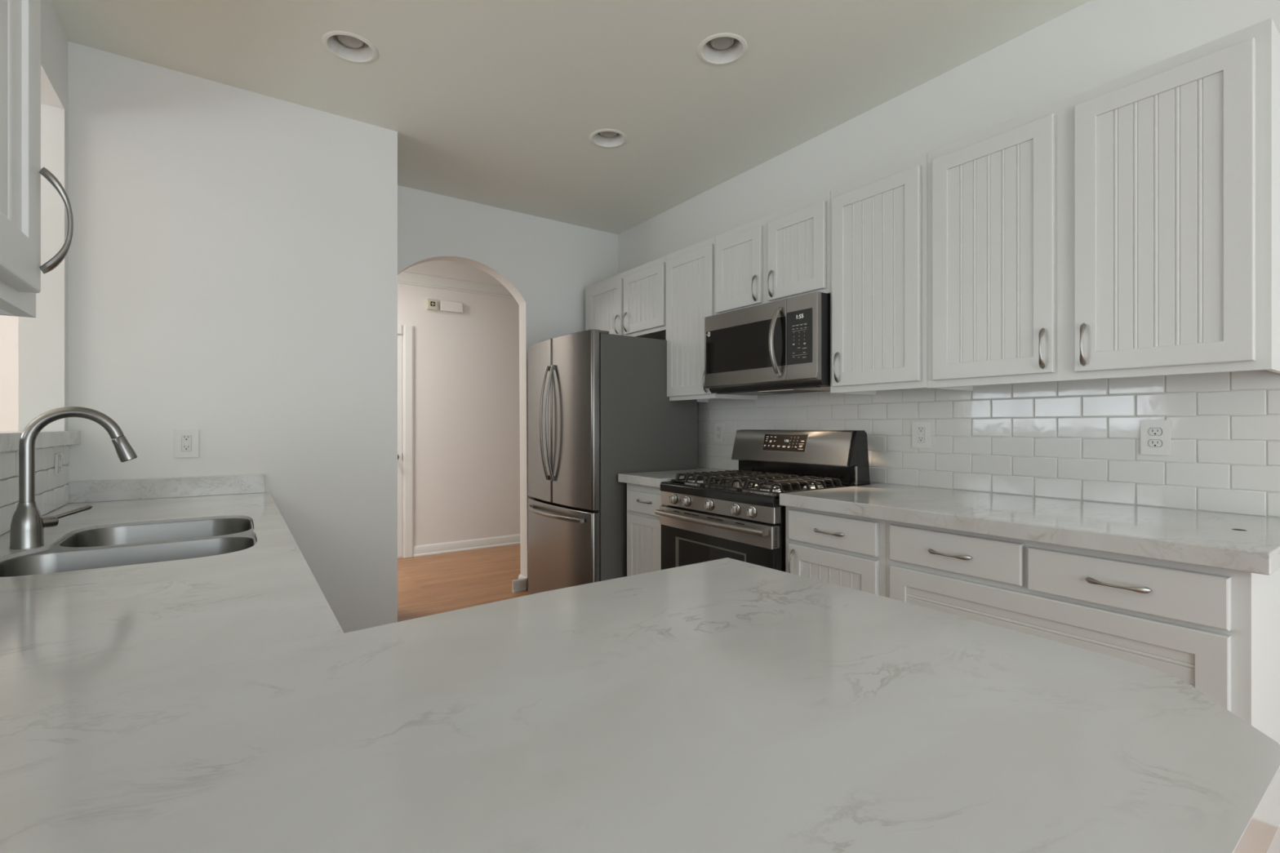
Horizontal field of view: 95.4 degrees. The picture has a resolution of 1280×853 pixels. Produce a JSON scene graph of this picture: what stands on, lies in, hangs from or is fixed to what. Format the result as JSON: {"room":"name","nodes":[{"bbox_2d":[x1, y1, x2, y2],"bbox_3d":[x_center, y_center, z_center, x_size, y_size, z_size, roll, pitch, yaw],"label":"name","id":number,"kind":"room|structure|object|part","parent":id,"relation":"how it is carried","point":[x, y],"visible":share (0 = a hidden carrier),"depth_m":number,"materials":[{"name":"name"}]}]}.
{"room":"kitchen","nodes":[
{"label":"kitchen","id":0,"kind":"room"},
{"bbox_2d":[18,0,67,431],"bbox_3d":[-0.666,-0.178,-0.090,0.126,2.725,5.818,0,0,-35],"label":"wall","id":1,"kind":"structure","parent":0,"point":[43,338],"depth_m":2.25,"materials":[{"name":"paint"}]},
{"bbox_2d":[0,444,69,535],"bbox_3d":[-1.640,0.189,1.412,0.008,0.235,2.196,0,0,-35],"label":"tile backsplash","id":2,"kind":"structure","parent":1,"relation":"attached to","point":[51,491],"depth_m":1.96,"materials":[{"name":"tile"}]},
{"bbox_2d":[54,453,62,475],"bbox_3d":[-2.155,0.139,2.158,0.008,0.080,0.084,0,0,-35],"label":"wall outlet","id":3,"kind":"object","parent":2,"relation":"attached to","point":[58,456],"visible":1,"depth_m":2.15,"materials":[{"name":"plastic"}]},
{"bbox_2d":[57,454,61,473],"bbox_3d":[-2.154,0.139,2.159,0.004,0.068,0.034,0,0,-35],"label":"receptacle","id":4,"kind":"object","parent":3,"relation":"attached to","point":[59,455],"depth_m":2.15,"materials":[{"name":"plastic"}]},
{"bbox_2d":[0,0,73,317],"bbox_3d":[-0.674,-0.605,0.348,0.366,0.908,0.944,0,0,-35],"label":"upper cabinet","id":5,"kind":"object","parent":1,"relation":"attached to","point":[20,171],"visible":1,"depth_m":0.71,"materials":[{"name":"paint"}]},
{"bbox_3d":[-0.673,-0.596,0.587,0.012,0.729,0.284,0,0,-35],"label":"beadboard panel","id":6,"kind":"part","parent":5,"relation":"part of","materials":[{"name":"paint"}]},
{"bbox_3d":[-0.672,-0.596,0.588,0.020,0.845,0.400,0,0,-35],"label":"door","id":7,"kind":"part","parent":5,"relation":"part of","materials":[{"name":"paint"}]},
{"bbox_3d":[-0.751,-0.263,0.749,0.032,0.136,0.015,0,0,-35],"label":"handle","id":8,"kind":"part","parent":5,"relation":"part of","materials":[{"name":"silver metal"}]},
{"bbox_2d":[0,431,79,453],"bbox_3d":[-1.796,0.043,1.485,0.238,0.053,1.936,0,0,-35],"label":"bar ledge","id":9,"kind":"object","parent":1,"relation":"attached to","point":[9,440],"visible":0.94,"depth_m":1.90,"materials":[{"name":"stone"}]},
{"bbox_2d":[67,40,397,633],"bbox_3d":[-2.033,-0.178,2.938,1.371,2.725,0.710,0,0,-35],"label":"wall","id":10,"kind":"structure","parent":0,"point":[233,251],"depth_m":2.66,"materials":[{"name":"paint"}]},
{"bbox_2d":[68,474,265,503],"bbox_3d":[-2.010,0.263,2.508,0.662,0.086,0.020,0,0,-35],"label":"backsplash strip","id":11,"kind":"object","parent":10,"relation":"attached to","point":[100,491],"visible":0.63,"depth_m":2.48,"materials":[{"name":"stone"}]},
{"bbox_2d":[173,429,199,457],"bbox_3d":[-1.978,0.074,2.538,0.086,0.124,0.008,0,0,-35],"label":"wall outlet","id":12,"kind":"object","parent":10,"relation":"attached to","point":[186,442],"visible":1,"depth_m":2.54,"materials":[{"name":"plastic"}]},
{"bbox_2d":[181,435,191,451],"bbox_3d":[-1.978,0.074,2.537,0.033,0.067,0.003,0,0,-35],"label":"receptacle","id":13,"kind":"object","parent":12,"relation":"attached to","point":[185,440],"depth_m":2.53,"materials":[{"name":"plastic"}]},
{"bbox_2d":[0,283,519,558],"bbox_3d":[-3.453,-0.178,4.394,7.800,2.725,0.120,0,0,-35],"label":"wall","id":14,"kind":"structure","parent":0,"point":[467,408],"depth_m":5.55,"materials":[{"name":"paint"}]},
{"bbox_2d":[397,334,402,557],"bbox_3d":[-2.457,0.174,4.991,0.807,1.996,0.108,0,0,-35],"label":"door","id":15,"kind":"structure","parent":14,"relation":"in","point":[399,336],"depth_m":5.22,"materials":[{"name":"paint"}]},
{"bbox_2d":[397,324,413,558],"bbox_3d":[-2.465,0.134,5.001,0.996,2.100,0.022,0,0,-35],"label":"trim","id":16,"kind":"structure","parent":14,"relation":"attached to","point":[407,331],"depth_m":5.25,"materials":[{"name":"paint"}]},
{"bbox_2d":[426,298,437,310],"bbox_3d":[-1.918,-1.126,5.369,0.090,0.096,0.048,0,0,-35],"label":"door chime","id":17,"kind":"object","parent":14,"relation":"attached to","point":[432,304],"visible":1,"depth_m":5.35,"materials":[{"name":"beige plastic"}]},
{"bbox_2d":[429,300,435,306],"bbox_3d":[-1.905,-1.128,5.351,0.060,0.060,0.003,0,0,-35],"label":"grille","id":18,"kind":"object","parent":17,"relation":"attached to","point":[432,303],"depth_m":5.35,"materials":[{"name":"beige plastic"}]},
{"bbox_2d":[439,300,462,313],"bbox_3d":[-1.775,-1.126,5.475,0.210,0.096,0.040,0,0,-35],"label":"door chime","id":19,"kind":"object","parent":14,"relation":"attached to","point":[444,305],"visible":1,"depth_m":5.45,"materials":[{"name":"paint"}]},
{"bbox_2d":[397,260,514,298],"bbox_3d":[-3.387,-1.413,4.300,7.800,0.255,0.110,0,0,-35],"label":"ceiling","id":20,"kind":"structure","parent":14,"relation":"attached to","point":[451,275],"depth_m":5.46,"materials":[{"name":"paint"}]},
{"bbox_2d":[413,533,519,556],"bbox_3d":[-1.139,1.136,5.932,2.244,0.096,0.022,0,0,-35],"label":"baseboard","id":21,"kind":"structure","parent":14,"relation":"attached to","point":[490,542],"depth_m":5.56,"materials":[{"name":"paint"}]},
{"bbox_2d":[397,543,529,622],"bbox_3d":[-1.085,1.214,1.022,8.100,0.060,8.420,0,0,-35],"label":"floor","id":22,"kind":"structure","parent":0,"point":[441,583],"depth_m":4.49,"materials":[{"name":"brown wood"}]},
{"bbox_2d":[527,328,697,594],"bbox_3d":[-0.240,0.318,3.809,0.873,1.732,0.870,0,0,-35],"label":"refrigerator","id":23,"kind":"object","parent":22,"relation":"on","point":[600,409],"visible":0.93,"depth_m":3.43,"materials":[{"name":"grey metal"}]},
{"bbox_3d":[-0.639,-0.037,3.797,0.081,1.018,0.432,0,0,-35],"label":"door","id":24,"kind":"part","parent":23,"relation":"part of","materials":[{"name":"silver metal"}]},
{"bbox_3d":[-0.593,-0.021,3.609,0.066,0.708,0.025,0,0,-30],"label":"handle","id":25,"kind":"part","parent":23,"relation":"part of","materials":[{"name":"silver metal"}]},
{"bbox_3d":[-0.548,-0.021,3.545,0.066,0.708,0.025,0,0,-40],"label":"handle","id":26,"kind":"part","parent":23,"relation":"part of","materials":[{"name":"silver metal"}]},
{"bbox_3d":[-0.561,0.536,3.584,0.085,0.024,0.726,0,0,-35],"label":"handle","id":27,"kind":"part","parent":23,"relation":"part of","materials":[{"name":"silver metal"}]},
{"bbox_3d":[-0.513,0.808,3.617,0.081,0.642,0.870,0,0,-35],"label":"freezer drawer","id":28,"kind":"part","parent":23,"relation":"part of","materials":[{"name":"silver metal"}]},
{"bbox_3d":[-0.387,-0.037,3.438,0.081,1.018,0.432,0,0,-35],"label":"door","id":29,"kind":"part","parent":23,"relation":"part of","materials":[{"name":"silver metal"}]},
{"bbox_2d":[626,483,666,576],"bbox_3d":[0.244,0.751,3.333,0.618,0.866,0.384,0,0,-35],"label":"base cabinet","id":30,"kind":"object","parent":22,"relation":"on","point":[643,526],"visible":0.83,"depth_m":3.19,"materials":[{"name":"paint"}]},
{"bbox_3d":[0.028,0.779,3.179,0.020,0.570,0.330,0,0,-35],"label":"door","id":31,"kind":"part","parent":30,"relation":"part of","materials":[{"name":"paint"}]},
{"bbox_3d":[0.015,0.406,3.149,0.032,0.015,0.136,0,0,-35],"label":"handle","id":32,"kind":"part","parent":30,"relation":"part of","materials":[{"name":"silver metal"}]},
{"bbox_3d":[0.029,0.779,3.179,0.012,0.476,0.236,0,0,-35],"label":"beadboard panel","id":33,"kind":"part","parent":30,"relation":"part of","materials":[{"name":"paint"}]},
{"bbox_3d":[0.028,0.418,3.179,0.020,0.115,0.330,0,0,-35],"label":"drawer","id":34,"kind":"part","parent":30,"relation":"part of","materials":[{"name":"paint"}]},
{"bbox_2d":[617,466,737,488],"bbox_3d":[0.248,0.294,3.436,0.732,0.048,0.542,0,0,-35],"label":"countertop","id":35,"kind":"structure","parent":30,"relation":"on","point":[654,479],"depth_m":3.23,"materials":[{"name":"stone"}]},
{"bbox_2d":[654,429,870,572],"bbox_3d":[0.571,0.601,2.844,0.736,1.166,0.762,0,0,-35],"label":"gas range","id":36,"kind":"object","parent":22,"relation":"on","point":[740,516],"visible":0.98,"depth_m":2.72,"materials":[{"name":"silver metal"}]},
{"bbox_3d":[0.165,0.360,2.887,0.012,0.049,0.049,0,0,-35],"label":"knob","id":37,"kind":"part","parent":36,"relation":"part of","materials":[{"name":"metal"}]},
{"bbox_3d":[0.223,0.360,2.804,0.012,0.049,0.049,0,0,-35],"label":"knob","id":38,"kind":"part","parent":36,"relation":"part of","materials":[{"name":"metal"}]},
{"bbox_3d":[0.285,0.280,2.944,0.119,0.020,0.119,0,0,-35],"label":"burner","id":39,"kind":"part","parent":36,"relation":"part of","materials":[{"name":"metal"}]},
{"bbox_3d":[0.317,0.360,2.671,0.012,0.049,0.049,0,0,-35],"label":"knob","id":40,"kind":"part","parent":36,"relation":"part of","materials":[{"name":"metal"}]},
{"bbox_3d":[0.294,0.432,2.649,0.058,0.025,0.726,0,0,-35],"label":"handle","id":41,"kind":"part","parent":36,"relation":"part of","materials":[{"name":"silver metal"}]},
{"bbox_3d":[0.341,0.756,2.683,0.043,0.516,0.758,0,0,-35],"label":"oven door","id":42,"kind":"part","parent":36,"relation":"part of","materials":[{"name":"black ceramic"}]},
{"bbox_3d":[0.345,0.363,2.685,0.049,0.066,0.760,0,0,-35],"label":"control panel","id":43,"kind":"part","parent":36,"relation":"part of","materials":[{"name":"silver metal"}]},
{"bbox_2d":[660,479,807,507],"bbox_3d":[0.546,0.307,2.826,0.547,0.046,0.762,0,0,-35],"label":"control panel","id":44,"kind":"object","parent":36,"relation":"in","point":[735,495],"depth_m":2.65,"materials":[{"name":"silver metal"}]},
{"bbox_3d":[0.414,0.360,2.532,0.012,0.049,0.049,0,0,-35],"label":"knob","id":45,"kind":"part","parent":36,"relation":"part of","materials":[{"name":"metal"}]},
{"bbox_3d":[0.469,0.360,2.454,0.012,0.049,0.049,0,0,-35],"label":"knob","id":46,"kind":"part","parent":36,"relation":"part of","materials":[{"name":"metal"}]},
{"bbox_3d":[0.566,0.280,2.543,0.135,0.020,0.135,0,0,-35],"label":"burner","id":47,"kind":"part","parent":36,"relation":"part of","materials":[{"name":"metal"}]},
{"bbox_2d":[764,436,804,449],"bbox_3d":[0.737,0.083,2.986,0.016,0.060,0.259,0,0,-35],"label":"print","id":48,"kind":"object","parent":36,"relation":"attached to","point":[770,442],"depth_m":2.98},
{"bbox_3d":[0.740,0.084,2.984,0.024,0.085,0.279,0,0,-35],"label":"display panel","id":49,"kind":"part","parent":36,"relation":"part of","materials":[{"name":"black glass"}]},
{"bbox_3d":[0.752,0.103,2.977,0.062,0.166,0.748,0,0,-35],"label":"backguard panel","id":50,"kind":"part","parent":36,"relation":"part of","materials":[{"name":"silver metal"}]},
{"bbox_3d":[0.812,0.280,2.715,0.097,0.020,0.097,0,0,-35],"label":"burner","id":51,"kind":"part","parent":36,"relation":"part of","materials":[{"name":"metal"}]},
{"bbox_2d":[785,506,886,596],"bbox_3d":[0.972,0.751,2.375,0.708,0.866,0.448,0,0,-35],"label":"base cabinet","id":52,"kind":"object","parent":22,"relation":"on","point":[849,551],"visible":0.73,"depth_m":2.16,"materials":[{"name":"paint"}]},
{"bbox_3d":[0.603,0.556,2.313,0.032,0.136,0.015,0,0,-35],"label":"handle","id":53,"kind":"part","parent":52,"relation":"part of","materials":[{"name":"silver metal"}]},
{"bbox_3d":[0.699,0.396,2.176,0.032,0.015,0.136,0,0,-35],"label":"handle","id":54,"kind":"part","parent":52,"relation":"part of","materials":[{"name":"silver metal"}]},
{"bbox_3d":[0.719,0.767,2.196,0.012,0.477,0.276,0,0,-35],"label":"beadboard panel","id":55,"kind":"part","parent":52,"relation":"part of","materials":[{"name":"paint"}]},
{"bbox_3d":[0.718,0.396,2.196,0.020,0.120,0.392,0,0,-35],"label":"drawer","id":56,"kind":"part","parent":52,"relation":"part of","materials":[{"name":"paint"}]},
{"bbox_3d":[0.718,0.767,2.196,0.020,0.593,0.392,0,0,-35],"label":"door","id":57,"kind":"part","parent":52,"relation":"part of","materials":[{"name":"paint"}]},
{"bbox_2d":[886,520,1279,852],"bbox_3d":[1.354,0.751,1.830,0.708,0.866,0.882,0,0,-35],"label":"base cabinet","id":58,"kind":"object","parent":22,"relation":"on","point":[1215,630],"visible":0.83,"depth_m":1.49,"materials":[{"name":"paint"}]},
{"bbox_3d":[0.956,0.398,1.809,0.032,0.015,0.136,0,0,-35],"label":"handle","id":59,"kind":"part","parent":58,"relation":"part of","materials":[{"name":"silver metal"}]},
{"bbox_3d":[0.976,0.396,1.829,0.020,0.120,0.407,0,0,-35],"label":"drawer","id":60,"kind":"part","parent":58,"relation":"part of","materials":[{"name":"paint"}]},
{"bbox_2d":[779,483,1279,575],"bbox_3d":[1.252,0.294,2.006,0.732,0.049,1.360,0,0,-35],"label":"countertop","id":61,"kind":"structure","parent":58,"relation":"on","point":[1251,544],"depth_m":1.71,"materials":[{"name":"stone"}]},
{"bbox_3d":[1.099,0.769,1.657,0.012,0.473,0.712,0,0,-35],"label":"beadboard panel","id":62,"kind":"part","parent":58,"relation":"part of","materials":[{"name":"paint"}]},
{"bbox_3d":[1.098,0.769,1.656,0.020,0.589,0.828,0,0,-35],"label":"door","id":63,"kind":"part","parent":58,"relation":"part of","materials":[{"name":"paint"}]},
{"bbox_3d":[1.198,0.400,1.465,0.032,0.015,0.136,0,0,-35],"label":"handle","id":64,"kind":"part","parent":58,"relation":"part of","materials":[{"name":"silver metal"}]},
{"bbox_3d":[1.219,0.402,1.484,0.020,0.120,0.407,0,0,-35],"label":"drawer","id":65,"kind":"part","parent":58,"relation":"part of","materials":[{"name":"paint"}]},
{"bbox_3d":[-0.227,0.771,0.592,1.372,0.825,0.630,0,0,-35],"label":"base cabinet","id":66,"kind":"object","parent":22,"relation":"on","visible":0},
{"bbox_2d":[0,492,1279,852],"bbox_3d":[-0.777,0.332,1.478,1.496,0.052,3.123,0,0,-35],"label":"countertop","id":67,"kind":"structure","parent":66,"relation":"on","point":[221,703],"depth_m":0.59,"materials":[{"name":"stone"}]},
{"bbox_2d":[9,406,137,549],"bbox_3d":[-1.495,0.127,1.550,0.244,0.359,0.110,0,0,-35],"label":"faucet","id":68,"kind":"object","parent":67,"relation":"on","point":[28,525],"visible":1,"depth_m":1.48,"materials":[{"name":"silver metal"}]},
{"bbox_3d":[-1.486,0.069,1.526,0.200,0.244,0.028,0,0,-35],"label":"spout","id":69,"kind":"part","parent":68,"relation":"part of","materials":[{"name":"silver metal"}]},
{"bbox_3d":[-1.525,0.231,1.560,0.016,0.032,0.090,0,0,20],"label":"lever","id":70,"kind":"part","parent":68,"relation":"part of","materials":[{"name":"silver metal"}]},
{"bbox_2d":[0,518,256,577],"bbox_3d":[-1.354,0.417,1.590,0.502,0.204,0.756,0,0,-35],"label":"sink","id":71,"kind":"object","parent":67,"relation":"in","point":[131,544],"visible":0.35,"depth_m":1.61,"materials":[{"name":"silver metal"}]},
{"bbox_2d":[397,185,617,589],"bbox_3d":[-0.575,-0.178,4.471,3.000,2.725,0.122,0,0,-35],"label":"wall","id":72,"kind":"structure","parent":0,"point":[547,265],"depth_m":4.23,"materials":[{"name":"paint"}]},
{"bbox_2d":[512,574,527,592],"bbox_3d":[-0.900,1.141,4.242,0.116,0.085,0.170,0,0,-35],"label":"baseboard","id":73,"kind":"structure","parent":72,"relation":"attached to","point":[520,584],"depth_m":4.18,"materials":[{"name":"paint"}]},
{"bbox_2d":[50,0,1090,234],"bbox_3d":[-1.085,-1.611,1.022,8.100,0.140,8.420,0,0,-35],"label":"ceiling","id":74,"kind":"structure","parent":0,"point":[499,104],"depth_m":2.51,"materials":[{"name":"paint"}]},
{"bbox_2d":[321,31,377,63],"bbox_3d":[-1.178,-1.583,2.368,0.205,0.092,0.205,0,0,-35],"label":"recessed light","id":75,"kind":"object","parent":74,"relation":"in","point":[348,46],"visible":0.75,"depth_m":2.40,"materials":[{"name":"paint"}]},
{"bbox_3d":[-1.178,-1.595,2.368,0.100,0.066,0.100,0,0,-35],"label":"bulb","id":76,"kind":"part","parent":75,"relation":"part of","materials":[{"name":"white glass"}]},
{"bbox_2d":[589,128,627,147],"bbox_3d":[-0.169,-1.583,3.115,0.205,0.092,0.205,0,0,-35],"label":"recessed light","id":77,"kind":"object","parent":74,"relation":"in","point":[603,138],"visible":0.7,"depth_m":3.16,"materials":[{"name":"paint"}]},
{"bbox_3d":[-0.169,-1.595,3.115,0.100,0.066,0.100,0,0,-35],"label":"bulb","id":78,"kind":"part","parent":77,"relation":"part of","materials":[{"name":"white glass"}]},
{"bbox_2d":[697,32,747,65],"bbox_3d":[0.336,-1.583,2.380,0.205,0.092,0.205,0,0,-35],"label":"recessed light","id":79,"kind":"object","parent":74,"relation":"in","point":[722,48],"visible":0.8,"depth_m":2.41,"materials":[{"name":"paint"}]},
{"bbox_3d":[0.336,-1.595,2.380,0.100,0.066,0.100,0,0,-35],"label":"bulb","id":80,"kind":"part","parent":79,"relation":"part of","materials":[{"name":"white glass"}]},
{"bbox_2d":[617,0,1279,484],"bbox_3d":[1.749,-0.178,2.040,0.120,2.725,6.528,0,0,-35],"label":"wall","id":81,"kind":"structure","parent":0,"point":[1095,43],"depth_m":2.46,"materials":[{"name":"paint"}]},
{"bbox_2d":[585,255,666,339],"bbox_3d":[-0.009,-0.830,4.097,0.393,0.458,1.009,0,0,-35],"label":"upper cabinet","id":82,"kind":"object","parent":81,"relation":"attached to","point":[632,302],"visible":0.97,"depth_m":3.90,"materials":[{"name":"paint"}]},
{"bbox_3d":[-0.253,-0.822,4.180,0.012,0.276,0.332,0,0,-35],"label":"beadboard panel","id":83,"kind":"part","parent":82,"relation":"part of","materials":[{"name":"paint"}]},
{"bbox_3d":[-0.254,-0.822,4.180,0.020,0.392,0.448,0,0,-35],"label":"door","id":84,"kind":"part","parent":82,"relation":"part of","materials":[{"name":"paint"}]},
{"bbox_3d":[-0.165,-0.704,4.005,0.032,0.136,0.015,0,0,-35],"label":"handle","id":85,"kind":"part","parent":82,"relation":"part of","materials":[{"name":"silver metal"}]},
{"bbox_3d":[-0.102,-0.704,3.915,0.032,0.136,0.015,0,0,-35],"label":"handle","id":86,"kind":"part","parent":82,"relation":"part of","materials":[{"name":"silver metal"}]},
{"bbox_3d":[0.023,-0.822,3.787,0.012,0.276,0.327,0,0,-35],"label":"beadboard panel","id":87,"kind":"part","parent":82,"relation":"part of","materials":[{"name":"paint"}]},
{"bbox_3d":[0.022,-0.822,3.787,0.020,0.392,0.443,0,0,-35],"label":"door","id":88,"kind":"part","parent":82,"relation":"part of","materials":[{"name":"paint"}]},
{"bbox_2d":[666,235,757,402],"bbox_3d":[0.409,-0.609,3.502,0.393,0.901,0.444,0,0,-35],"label":"upper cabinet","id":89,"kind":"object","parent":81,"relation":"attached to","point":[690,270],"visible":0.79,"depth_m":3.40,"materials":[{"name":"paint"}]},
{"bbox_3d":[0.286,-0.600,3.414,0.012,0.720,0.298,0,0,-35],"label":"beadboard panel","id":90,"kind":"part","parent":89,"relation":"part of","materials":[{"name":"paint"}]},
{"bbox_3d":[0.285,-0.600,3.413,0.020,0.836,0.414,0,0,-35],"label":"door","id":91,"kind":"part","parent":89,"relation":"part of","materials":[{"name":"paint"}]},
{"bbox_3d":[0.362,-0.256,3.255,0.032,0.136,0.015,0,0,-35],"label":"handle","id":92,"kind":"part","parent":89,"relation":"part of","materials":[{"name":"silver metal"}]},
{"bbox_2d":[715,191,830,314],"bbox_3d":[0.755,-0.831,3.009,0.393,0.456,0.757,0,0,-35],"label":"upper cabinet","id":93,"kind":"object","parent":81,"relation":"attached to","point":[785,253],"visible":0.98,"depth_m":2.85,"materials":[{"name":"paint"}]},
{"bbox_3d":[0.519,-0.822,3.081,0.012,0.276,0.218,0,0,-35],"label":"beadboard panel","id":94,"kind":"part","parent":93,"relation":"part of","materials":[{"name":"paint"}]},
{"bbox_3d":[0.518,-0.822,3.081,0.020,0.392,0.334,0,0,-35],"label":"door","id":95,"kind":"part","parent":93,"relation":"part of","materials":[{"name":"paint"}]},
{"bbox_3d":[0.577,-0.704,2.950,0.032,0.136,0.015,0,0,-35],"label":"handle","id":96,"kind":"part","parent":93,"relation":"part of","materials":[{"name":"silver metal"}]},
{"bbox_2d":[703,291,830,395],"bbox_3d":[0.715,-0.389,2.982,0.470,0.421,0.749,0,0,-35],"label":"microwave","id":97,"kind":"object","parent":93,"relation":"attached to","point":[781,346],"visible":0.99,"depth_m":2.81,"materials":[{"name":"silver metal"}]},
{"bbox_3d":[0.526,-0.403,2.957,0.040,0.390,0.573,0,0,-35],"label":"door","id":98,"kind":"part","parent":97,"relation":"part of","materials":[{"name":"silver metal"}]},
{"bbox_3d":[0.636,-0.399,2.736,0.061,0.325,0.028,0,0,-18],"label":"handle","id":99,"kind":"part","parent":97,"relation":"part of","materials":[{"name":"silver metal"}]},
{"bbox_2d":[791,323,806,357],"bbox_3d":[0.726,-0.388,2.651,0.001,0.152,0.084,0,0,-35],"label":"print","id":100,"kind":"object","parent":97,"relation":"attached to","point":[798,330],"depth_m":2.65},
{"bbox_3d":[0.727,-0.408,2.653,0.002,0.244,0.145,0,0,-35],"label":"keypad panel","id":101,"kind":"part","parent":97,"relation":"part of","materials":[{"name":"black plastic"}]},
{"bbox_3d":[0.639,-0.704,2.861,0.032,0.136,0.015,0,0,-35],"label":"handle","id":102,"kind":"part","parent":93,"relation":"part of","materials":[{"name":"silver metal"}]},
{"bbox_3d":[0.741,-0.822,2.766,0.012,0.276,0.220,0,0,-35],"label":"beadboard panel","id":103,"kind":"part","parent":93,"relation":"part of","materials":[{"name":"paint"}]},
{"bbox_3d":[0.740,-0.822,2.766,0.020,0.392,0.336,0,0,-35],"label":"door","id":104,"kind":"part","parent":93,"relation":"part of","materials":[{"name":"paint"}]},
{"bbox_2d":[830,153,927,395],"bbox_3d":[1.101,-0.605,2.517,0.393,0.908,0.445,0,0,-35],"label":"upper cabinet","id":105,"kind":"object","parent":81,"relation":"attached to","point":[878,221],"visible":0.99,"depth_m":2.40,"materials":[{"name":"paint"}]},
{"bbox_3d":[0.858,-0.260,2.549,0.032,0.136,0.015,0,0,-35],"label":"handle","id":106,"kind":"part","parent":105,"relation":"part of","materials":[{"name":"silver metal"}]},
{"bbox_3d":[0.976,-0.598,2.431,0.012,0.724,0.284,0,0,-35],"label":"beadboard panel","id":107,"kind":"part","parent":105,"relation":"part of","materials":[{"name":"paint"}]},
{"bbox_2d":[698,369,1279,517],"bbox_3d":[1.164,0.042,2.762,0.008,0.456,2.697,0,0,-35],"label":"tile backsplash","id":108,"kind":"structure","parent":81,"relation":"attached to","point":[1077,440],"depth_m":2.16,"materials":[{"name":"tile"}]},
{"bbox_2d":[714,423,724,441],"bbox_3d":[0.501,0.039,3.694,0.008,0.117,0.084,0,0,-35],"label":"wall outlet","id":109,"kind":"object","parent":108,"relation":"attached to","point":[718,428],"visible":1,"depth_m":3.69,"materials":[{"name":"plastic"}]},
{"bbox_2d":[716,426,720,438],"bbox_3d":[0.499,0.039,3.693,0.001,0.068,0.034,0,0,-35],"label":"receptacle","id":110,"kind":"object","parent":109,"relation":"attached to","point":[718,428],"depth_m":3.69,"materials":[{"name":"plastic"}]},
{"bbox_2d":[911,422,930,448],"bbox_3d":[1.262,0.038,2.611,0.008,0.119,0.084,0,0,-35],"label":"wall outlet","id":111,"kind":"object","parent":108,"relation":"attached to","point":[921,431],"visible":1,"depth_m":2.61,"materials":[{"name":"plastic"}]},
{"bbox_2d":[917,427,924,442],"bbox_3d":[1.260,0.038,2.610,0.003,0.067,0.033,0,0,-35],"label":"receptacle","id":112,"kind":"object","parent":111,"relation":"attached to","point":[921,431],"depth_m":2.61,"materials":[{"name":"plastic"}]},
{"bbox_2d":[1140,419,1171,455],"bbox_3d":[1.726,0.037,1.949,0.008,0.118,0.078,0,0,-35],"label":"wall outlet","id":113,"kind":"object","parent":108,"relation":"attached to","point":[1155,434],"visible":1,"depth_m":1.95,"materials":[{"name":"plastic"}]},
{"bbox_2d":[1147,427,1162,435],"bbox_3d":[1.725,0.018,1.948,0.001,0.025,0.037,0,0,-35],"label":"receptacle","id":114,"kind":"object","parent":113,"relation":"attached to","point":[1151,431],"depth_m":1.95,"materials":[{"name":"plastic"}]},
{"bbox_2d":[1148,439,1162,447],"bbox_3d":[1.725,0.057,1.948,0.001,0.025,0.037,0,0,-35],"label":"receptacle","id":115,"kind":"object","parent":113,"relation":"attached to","point":[1152,442],"depth_m":1.95,"materials":[{"name":"plastic"}]},
{"bbox_2d":[927,17,1279,391],"bbox_3d":[1.491,-0.604,1.962,0.393,0.910,0.910,0,0,-35],"label":"upper cabinet","id":116,"kind":"object","parent":81,"relation":"attached to","point":[1128,225],"visible":1,"depth_m":1.75,"materials":[{"name":"paint"}]},
{"bbox_3d":[1.236,-0.597,2.061,0.012,0.726,0.284,0,0,-35],"label":"beadboard panel","id":117,"kind":"part","parent":116,"relation":"part of","materials":[{"name":"paint"}]},
{"bbox_3d":[1.235,-0.597,2.060,0.020,0.842,0.400,0,0,-35],"label":"door","id":118,"kind":"part","parent":116,"relation":"part of","materials":[{"name":"paint"}]},
{"bbox_3d":[1.312,-0.256,1.902,0.032,0.136,0.015,0,0,-35],"label":"handle","id":119,"kind":"part","parent":116,"relation":"part of","materials":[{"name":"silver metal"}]},
{"bbox_3d":[1.377,-0.256,1.810,0.032,0.136,0.015,0,0,-35],"label":"handle","id":120,"kind":"part","parent":116,"relation":"part of","materials":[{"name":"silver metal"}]},
{"bbox_3d":[1.498,-0.596,1.688,0.012,0.729,0.281,0,0,-35],"label":"beadboard panel","id":121,"kind":"part","parent":116,"relation":"part of","materials":[{"name":"paint"}]},
{"bbox_3d":[1.497,-0.596,1.688,0.020,0.845,0.397,0,0,-35],"label":"door","id":122,"kind":"part","parent":116,"relation":"part of","materials":[{"name":"paint"}]}
]}

